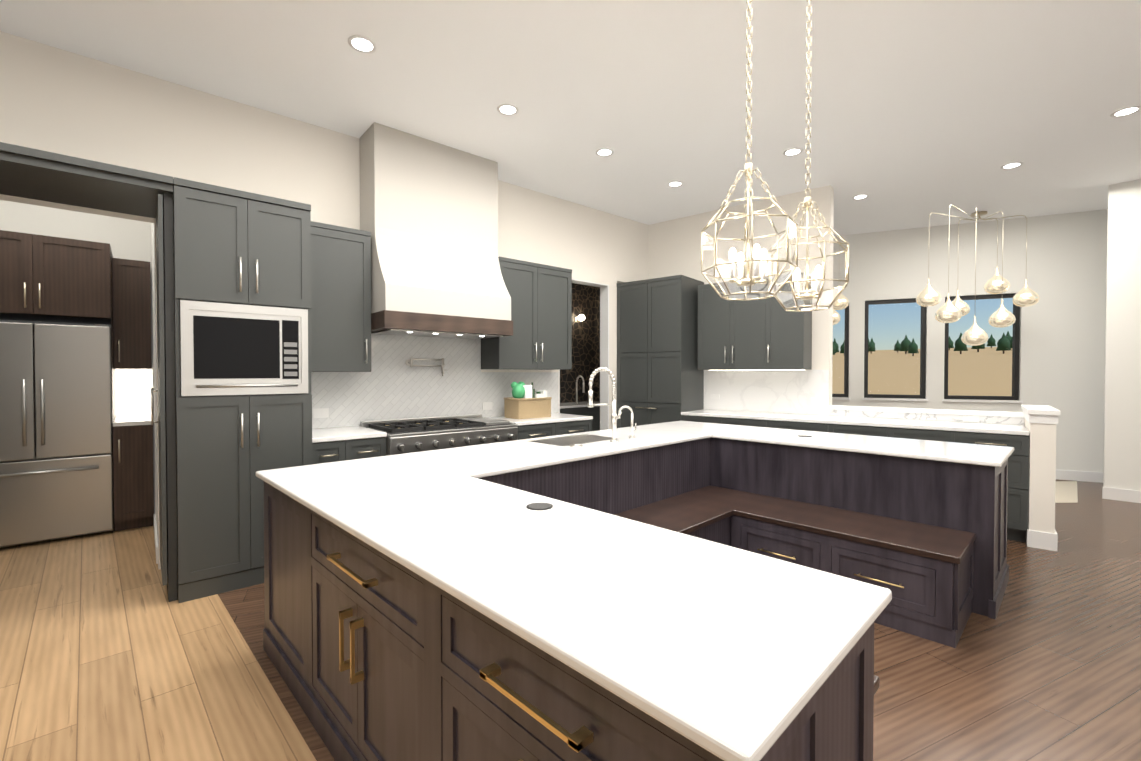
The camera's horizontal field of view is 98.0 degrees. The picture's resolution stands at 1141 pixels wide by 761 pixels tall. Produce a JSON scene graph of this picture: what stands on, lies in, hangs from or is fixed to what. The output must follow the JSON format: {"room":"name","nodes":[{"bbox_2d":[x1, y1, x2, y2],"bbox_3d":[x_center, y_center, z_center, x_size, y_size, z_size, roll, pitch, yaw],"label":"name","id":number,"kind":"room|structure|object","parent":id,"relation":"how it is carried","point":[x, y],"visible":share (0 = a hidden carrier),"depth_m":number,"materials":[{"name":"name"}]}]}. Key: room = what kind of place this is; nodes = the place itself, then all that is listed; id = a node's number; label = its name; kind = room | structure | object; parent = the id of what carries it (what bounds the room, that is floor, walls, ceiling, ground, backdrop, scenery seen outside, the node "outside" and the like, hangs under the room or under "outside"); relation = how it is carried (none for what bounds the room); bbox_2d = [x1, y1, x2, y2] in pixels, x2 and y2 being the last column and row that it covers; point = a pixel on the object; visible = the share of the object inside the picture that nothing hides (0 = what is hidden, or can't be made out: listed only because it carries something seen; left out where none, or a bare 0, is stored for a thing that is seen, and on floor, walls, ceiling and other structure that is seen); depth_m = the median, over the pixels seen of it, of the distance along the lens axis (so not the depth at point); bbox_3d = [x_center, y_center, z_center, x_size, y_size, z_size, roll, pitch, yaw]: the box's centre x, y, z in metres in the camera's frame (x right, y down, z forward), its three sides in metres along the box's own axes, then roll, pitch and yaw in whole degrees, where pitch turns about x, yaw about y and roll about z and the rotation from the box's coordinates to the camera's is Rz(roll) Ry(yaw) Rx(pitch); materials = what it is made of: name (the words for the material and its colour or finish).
{"room":"kitchen and dining room","nodes":[
{"label":"kitchen and dining room","id":0,"kind":"room"},
{"bbox_2d":[0,31,1140,569],"bbox_3d":[-0.118,-0.387,3.058,16.191,3.480,13.000,-1,1,-44],"label":"wall","id":1,"kind":"structure","parent":0,"point":[1080,345],"depth_m":5.55,"materials":[{"name":"beige paint"}]},
{"bbox_2d":[0,230,119,324],"bbox_3d":[-4.585,-0.862,4.288,0.961,0.645,0.852,-1,1,-44],"label":"upper cabinet","id":2,"kind":"object","parent":1,"relation":"attached to","point":[43,278],"depth_m":4.09,"materials":[{"name":"brown wood"}]},
{"bbox_2d":[108,259,151,369],"bbox_3d":[-4.227,-0.617,4.786,0.296,1.010,0.533,-1,1,-44],"label":"upper cabinet","id":3,"kind":"object","parent":1,"relation":"attached to","point":[131,336],"depth_m":4.60,"materials":[{"name":"brown wood"}]},
{"bbox_2d":[153,218,158,567],"bbox_3d":[-3.601,0.091,4.287,0.131,2.490,2.044,-1,1,-44],"label":"trim","id":4,"kind":"structure","parent":1,"relation":"attached to","point":[156,537],"depth_m":3.53,"materials":[{"name":"white wood"}]},
{"bbox_2d":[311,221,370,371],"bbox_3d":[-1.969,-0.651,4.067,0.546,1.160,0.396,-1,1,-41],"label":"upper cabinet","id":5,"kind":"object","parent":1,"relation":"attached to","point":[340,299],"visible":0.81,"depth_m":3.97,"materials":[{"name":"grey wood"}]},
{"bbox_2d":[311,334,558,428],"bbox_3d":[-1.224,-0.090,4.977,2.852,0.969,0.008,-1,1,-41],"label":"tile backsplash","id":6,"kind":"structure","parent":1,"relation":"attached to","point":[391,385],"depth_m":4.76,"materials":[{"name":"white tile"}]},
{"bbox_2d":[313,408,328,417],"bbox_3d":[-2.115,0.277,4.202,0.120,0.080,0.008,-1,1,-41],"label":"electrical outlet","id":7,"kind":"object","parent":6,"relation":"attached to","point":[321,413],"visible":1,"depth_m":4.20,"materials":[{"name":"white plastic"}]},
{"bbox_2d":[405,358,446,375],"bbox_3d":[-1.379,-0.129,4.771,0.396,0.175,0.075,-1,1,-36],"label":"pot filler","id":8,"kind":"object","parent":6,"relation":"attached to","point":[408,362],"visible":1,"depth_m":4.75,"materials":[{"name":"silver metal"}]},
{"bbox_2d":[482,402,492,409],"bbox_3d":[-0.882,0.271,5.268,0.120,0.080,0.008,-1,1,-41],"label":"electrical outlet","id":9,"kind":"object","parent":6,"relation":"attached to","point":[486,405],"visible":1,"depth_m":5.26,"materials":[{"name":"white plastic"}]},
{"bbox_2d":[359,122,512,338],"bbox_3d":[-1.212,-1.280,4.557,1.228,1.734,0.614,-1,1,-41],"label":"range hood","id":10,"kind":"object","parent":1,"relation":"attached to","point":[429,215],"visible":0.96,"depth_m":4.37,"materials":[{"name":"white paint"}]},
{"bbox_2d":[481,256,571,369],"bbox_3d":[-0.453,-0.681,5.377,0.960,1.120,0.396,-1,1,-41],"label":"upper cabinet","id":11,"kind":"object","parent":1,"relation":"attached to","point":[540,338],"visible":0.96,"depth_m":5.23,"materials":[{"name":"grey wood"}]},
{"bbox_2d":[575,314,584,321],"bbox_3d":[0.162,-1.024,8.168,0.111,0.125,0.177,-1,1,-44],"label":"sconce","id":12,"kind":"object","parent":1,"relation":"attached to","point":[581,317],"visible":0.98,"depth_m":8.12,"materials":[{"name":"beige metal"}]},
{"bbox_2d":[559,279,608,429],"bbox_3d":[0.131,0.032,6.256,0.858,2.550,0.204,-1,1,-44],"label":"trim","id":13,"kind":"structure","parent":1,"relation":"attached to","point":[604,288],"depth_m":6.50,"materials":[{"name":"white"}]},
{"bbox_2d":[698,282,729,370],"bbox_3d":[1.870,-0.657,6.170,0.462,1.051,0.441,-1,1,-44],"label":"upper cabinet","id":14,"kind":"object","parent":1,"relation":"attached to","point":[713,310],"depth_m":6.01,"materials":[{"name":"grey wood"}]},
{"bbox_2d":[730,272,811,369],"bbox_3d":[2.316,-0.651,5.727,0.442,1.051,0.814,-1,1,-44],"label":"upper cabinet","id":15,"kind":"object","parent":1,"relation":"attached to","point":[770,333],"depth_m":5.59,"materials":[{"name":"grey wood"}]},
{"bbox_2d":[832,305,849,399],"bbox_3d":[3.813,-0.452,7.635,0.921,1.477,0.671,0,1,24],"label":"dining room window","id":16,"kind":"structure","parent":1,"relation":"in","point":[846,349],"depth_m":7.51,"materials":[{"name":"black"}]},
{"bbox_2d":[704,370,1023,424],"bbox_3d":[2.922,0.133,5.468,3.083,0.508,0.012,1,1,40],"label":"backsplash","id":17,"kind":"structure","parent":1,"relation":"attached to","point":[785,391],"depth_m":5.82,"materials":[{"name":"white stone"}]},
{"bbox_2d":[963,415,978,421],"bbox_3d":[3.813,0.364,4.720,0.120,0.060,0.006,1,1,40],"label":"electrical outlet","id":18,"kind":"object","parent":17,"relation":"attached to","point":[967,418],"visible":1,"depth_m":4.72,"materials":[{"name":"white plastic"}]},
{"bbox_2d":[862,298,927,400],"bbox_3d":[4.732,-0.446,7.232,0.852,1.477,0.623,0,1,24],"label":"dining room window","id":19,"kind":"structure","parent":1,"relation":"in","point":[922,353],"depth_m":7.22,"materials":[{"name":"black"}]},
{"bbox_2d":[828,405,1048,416],"bbox_3d":[2.738,0.760,5.830,0.480,1.105,4.315,-1,1,-44],"label":"trim","id":20,"kind":"structure","parent":1,"relation":"attached to","point":[838,407],"depth_m":4.97,"materials":[{"name":"white"}]},
{"bbox_2d":[942,293,1022,402],"bbox_3d":[5.662,-0.440,6.825,0.921,1.477,0.671,0,1,24],"label":"dining room window","id":21,"kind":"structure","parent":1,"relation":"in","point":[1015,355],"depth_m":6.77,"materials":[{"name":"black"}]},
{"bbox_2d":[1009,406,1064,550],"bbox_3d":[3.840,0.786,4.085,0.385,1.105,0.277,-1,1,-44],"label":"trim","id":22,"kind":"structure","parent":1,"relation":"attached to","point":[1041,414],"depth_m":3.96,"materials":[{"name":"white"}]},
{"bbox_2d":[1065,470,1140,502],"bbox_3d":[5.538,1.239,6.430,3.086,0.130,9.883,-1,1,-44],"label":"trim","id":23,"kind":"structure","parent":1,"relation":"attached to","point":[1126,495],"depth_m":5.51,"materials":[{"name":"white wood"}]},
{"bbox_2d":[0,0,1140,235],"bbox_3d":[0.171,-2.180,3.314,17.000,0.100,13.000,-1,1,-44],"label":"ceiling","id":24,"kind":"structure","parent":0,"point":[920,110],"depth_m":3.57,"materials":[{"name":"white paint"}]},
{"bbox_2d":[348,35,376,53],"bbox_3d":[-1.316,-2.125,3.134,0.170,0.006,0.170,-1,1,-44],"label":"recessed light","id":25,"kind":"object","parent":24,"relation":"in","point":[362,44],"visible":1,"depth_m":3.13,"materials":[{"name":"white"}]},
{"bbox_2d":[497,104,518,115],"bbox_3d":[-0.494,-2.136,3.909,0.170,0.006,0.170,-1,1,-44],"label":"recessed light","id":26,"kind":"object","parent":24,"relation":"in","point":[508,109],"visible":1,"depth_m":3.90,"materials":[{"name":"white"}]},
{"bbox_2d":[596,148,613,156],"bbox_3d":[0.321,-2.147,4.664,0.170,0.006,0.170,-1,1,-44],"label":"recessed light","id":27,"kind":"object","parent":24,"relation":"in","point":[603,152],"visible":1,"depth_m":4.66,"materials":[{"name":"white"}]},
{"bbox_2d":[667,181,682,186],"bbox_3d":[1.150,-2.159,5.446,0.170,0.006,0.170,-1,1,-44],"label":"recessed light","id":28,"kind":"object","parent":24,"relation":"in","point":[675,184],"visible":1,"depth_m":5.45,"materials":[{"name":"white"}]},
{"bbox_2d":[701,0,797,300],"bbox_3d":[0.810,-1.247,2.251,0.404,1.733,0.405,-1,1,-44],"label":"pendant lantern","id":29,"kind":"object","parent":24,"relation":"hanging from","point":[755,253],"visible":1,"depth_m":2.24,"materials":[{"name":"beige metal"}]},
{"bbox_2d":[783,148,802,155],"bbox_3d":[2.089,-2.147,4.657,0.170,0.006,0.170,-1,1,-44],"label":"recessed light","id":30,"kind":"object","parent":24,"relation":"in","point":[792,151],"visible":1,"depth_m":4.66,"materials":[{"name":"white"}]},
{"bbox_2d":[768,0,848,311],"bbox_3d":[1.285,-1.254,2.680,0.417,1.733,0.417,-1,1,-44],"label":"pendant lantern","id":31,"kind":"object","parent":24,"relation":"hanging from","point":[807,203],"visible":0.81,"depth_m":2.67,"materials":[{"name":"beige metal"}]},
{"bbox_2d":[833,233,848,324],"bbox_3d":[3.623,-1.470,6.935,0.567,1.425,0.403,-1,1,-44],"label":"cluster","id":32,"kind":"object","parent":24,"relation":"hanging from","point":[841,302],"visible":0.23,"depth_m":6.89,"materials":[{"name":"beige metal"}]},
{"bbox_2d":[852,194,868,199],"bbox_3d":[3.418,-2.164,5.844,0.170,0.006,0.170,-1,1,-44],"label":"recessed light","id":33,"kind":"object","parent":24,"relation":"in","point":[860,196],"visible":0.98,"depth_m":5.83,"materials":[{"name":"white"}]},
{"bbox_2d":[916,205,1039,345],"bbox_3d":[4.984,-1.294,6.083,1.425,1.752,1.085,-1,1,-44],"label":"cluster","id":34,"kind":"object","parent":24,"relation":"hanging from","point":[955,310],"visible":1,"depth_m":6.04,"materials":[{"name":"beige metal"}]},
{"bbox_2d":[1001,162,1022,168],"bbox_3d":[4.419,-2.151,4.963,0.170,0.006,0.170,-1,1,-44],"label":"recessed light","id":35,"kind":"object","parent":24,"relation":"in","point":[1012,165],"visible":0.98,"depth_m":4.96,"materials":[{"name":"white"}]},
{"bbox_2d":[1110,106,1140,116],"bbox_3d":[4.414,-2.136,3.938,0.170,0.006,0.170,-1,1,-44],"label":"recessed light","id":36,"kind":"object","parent":24,"relation":"in","point":[1126,111],"visible":1,"depth_m":3.94,"materials":[{"name":"white"}]},
{"bbox_2d":[0,479,1140,760],"bbox_3d":[0.171,1.373,3.366,17.000,0.054,13.000,-1,1,-44],"label":"floor","id":37,"kind":"structure","parent":0,"point":[1044,663],"depth_m":2.36,"materials":[{"name":"brown wood"}]},
{"bbox_2d":[0,322,113,546],"bbox_3d":[-4.547,0.416,4.262,0.905,1.800,0.837,-1,1,-41],"label":"fridge","id":38,"kind":"object","parent":37,"relation":"on","point":[56,459],"visible":1,"depth_m":4.07,"materials":[{"name":"silver metal"}]},
{"bbox_2d":[0,142,177,601],"bbox_3d":[-3.521,0.077,2.490,2.378,2.570,0.768,-1,1,-41],"label":"surround","id":39,"kind":"object","parent":37,"relation":"on","point":[32,173],"visible":1,"depth_m":3.00,"materials":[{"name":"grey wood"}]},
{"bbox_2d":[112,422,153,530],"bbox_3d":[-4.135,0.862,4.701,0.313,0.935,0.813,-1,1,-44],"label":"base cabinet","id":40,"kind":"object","parent":37,"relation":"on","point":[133,476],"depth_m":4.41,"materials":[{"name":"brown wood"}]},
{"bbox_2d":[112,414,150,425],"bbox_3d":[-4.135,0.377,4.694,0.314,0.035,0.813,-1,1,-44],"label":"countertop","id":41,"kind":"structure","parent":40,"relation":"on","point":[125,419],"depth_m":4.59,"materials":[{"name":"white stone"}]},
{"bbox_2d":[173,177,311,602],"bbox_3d":[-2.329,0.062,3.502,0.746,2.570,0.796,-1,1,-41],"label":"tall cabinet","id":42,"kind":"object","parent":37,"relation":"on","point":[233,246],"visible":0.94,"depth_m":3.17,"materials":[{"name":"grey wood"}]},
{"bbox_2d":[179,300,307,395],"bbox_3d":[-2.234,-0.201,3.389,0.698,0.582,0.509,-1,1,-41],"label":"microwave","id":43,"kind":"object","parent":42,"relation":"in","point":[232,349],"visible":0.96,"depth_m":3.20,"materials":[{"name":"silver metal"}]},
{"bbox_2d":[312,426,386,464],"bbox_3d":[-1.869,0.875,3.984,0.559,0.930,0.686,-1,1,-41],"label":"base cabinet","id":44,"kind":"object","parent":37,"relation":"on","point":[334,444],"visible":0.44,"depth_m":3.78,"materials":[{"name":"grey wood"}]},
{"bbox_2d":[360,414,517,455],"bbox_3d":[-1.162,0.847,4.530,1.220,0.970,0.765,-1,1,-41],"label":"range","id":45,"kind":"object","parent":37,"relation":"on","point":[409,435],"visible":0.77,"depth_m":4.32,"materials":[{"name":"silver metal"}]},
{"bbox_2d":[484,413,592,439],"bbox_3d":[-0.346,0.856,5.301,1.017,0.930,0.686,-1,1,-41],"label":"base cabinet","id":46,"kind":"object","parent":37,"relation":"on","point":[554,424],"visible":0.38,"depth_m":5.07,"materials":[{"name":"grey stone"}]},
{"bbox_2d":[504,382,551,418],"bbox_3d":[-0.452,0.200,5.259,0.442,0.380,0.282,-1,1,-41],"label":"basket","id":47,"kind":"object","parent":46,"relation":"on","point":[526,402],"visible":1,"depth_m":5.16,"materials":[{"name":"wicker"}]},
{"bbox_2d":[560,407,599,430],"bbox_3d":[-0.378,0.847,7.446,2.612,0.885,0.754,-1,1,-44],"label":"base cabinet","id":48,"kind":"object","parent":37,"relation":"on","point":[577,408],"depth_m":7.62,"materials":[{"name":"grey wood"}]},
{"bbox_2d":[560,401,599,410],"bbox_3d":[-0.368,0.387,7.428,2.614,0.035,0.784,-1,1,-44],"label":"countertop","id":49,"kind":"structure","parent":48,"relation":"on","point":[582,404],"depth_m":7.58,"materials":[{"name":"grey stone"}]},
{"bbox_2d":[258,457,1008,760],"bbox_3d":[0.687,0.920,2.935,3.860,0.870,2.594,-1,1,-44],"label":"kitchen island","id":50,"kind":"object","parent":37,"relation":"on","point":[384,663],"depth_m":1.45,"materials":[{"name":"brown wood"}]},
{"bbox_2d":[256,421,1013,760],"bbox_3d":[0.697,0.470,2.937,3.870,0.030,2.630,-1,1,-44],"label":"island countertop","id":51,"kind":"structure","parent":50,"relation":"on","point":[719,579],"depth_m":1.69,"materials":[{"name":"white stone"}]},
{"bbox_2d":[588,367,621,441],"bbox_3d":[0.257,0.173,3.618,0.239,0.543,0.164,-1,1,-44],"label":"spring faucet","id":52,"kind":"object","parent":51,"relation":"on","point":[614,416],"visible":1,"depth_m":3.59,"materials":[{"name":"silver metal"}]},
{"bbox_2d":[618,406,635,437],"bbox_3d":[0.444,0.317,3.821,0.135,0.249,0.099,-1,1,-44],"label":"faucet","id":53,"kind":"object","parent":51,"relation":"on","point":[631,410],"visible":0.96,"depth_m":3.80,"materials":[{"name":"silver metal"}]},
{"bbox_2d":[617,275,703,427],"bbox_3d":[1.161,0.013,6.493,0.934,2.580,0.673,1,1,40],"label":"tall cabinet","id":54,"kind":"object","parent":37,"relation":"on","point":[660,377],"visible":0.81,"depth_m":6.22,"materials":[{"name":"grey wood"}]},
{"bbox_2d":[681,413,764,426],"bbox_3d":[2.016,0.863,5.958,0.954,0.895,1.114,-1,1,-44],"label":"base cabinet","id":55,"kind":"object","parent":37,"relation":"on","point":[745,421],"depth_m":5.62,"materials":[{"name":"grey"}]},
{"bbox_2d":[765,421,1028,541],"bbox_3d":[3.110,0.880,4.838,0.954,0.895,2.016,-1,1,-44],"label":"base cabinet","id":56,"kind":"object","parent":37,"relation":"on","point":[1016,437],"depth_m":4.14,"materials":[{"name":"grey"}]},
{"bbox_2d":[681,409,1029,436],"bbox_3d":[2.718,0.409,5.226,0.962,0.035,3.132,-1,1,-44],"label":"countertop","id":57,"kind":"structure","parent":56,"relation":"on","point":[994,430],"depth_m":4.76,"materials":[{"name":"white stone"}]},
{"label":"outside","id":58,"kind":"structure","parent":0,"visible":0},
{"bbox_2d":[832,347,1011,395],"bbox_3d":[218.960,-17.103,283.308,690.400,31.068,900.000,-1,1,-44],"label":"field","id":59,"kind":"structure","parent":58,"point":[968,371],"depth_m":55.85,"materials":[{"name":"brown plant"}]},
{"bbox_2d":[833,331,1012,355],"bbox_3d":[177.025,-23.598,324.583,331.038,26.594,242.467,-1,1,-44],"label":"trees","id":60,"kind":"object","parent":59,"relation":"on","point":[906,345],"depth_m":207.39,"materials":[{"name":"green plant"}]}
]}

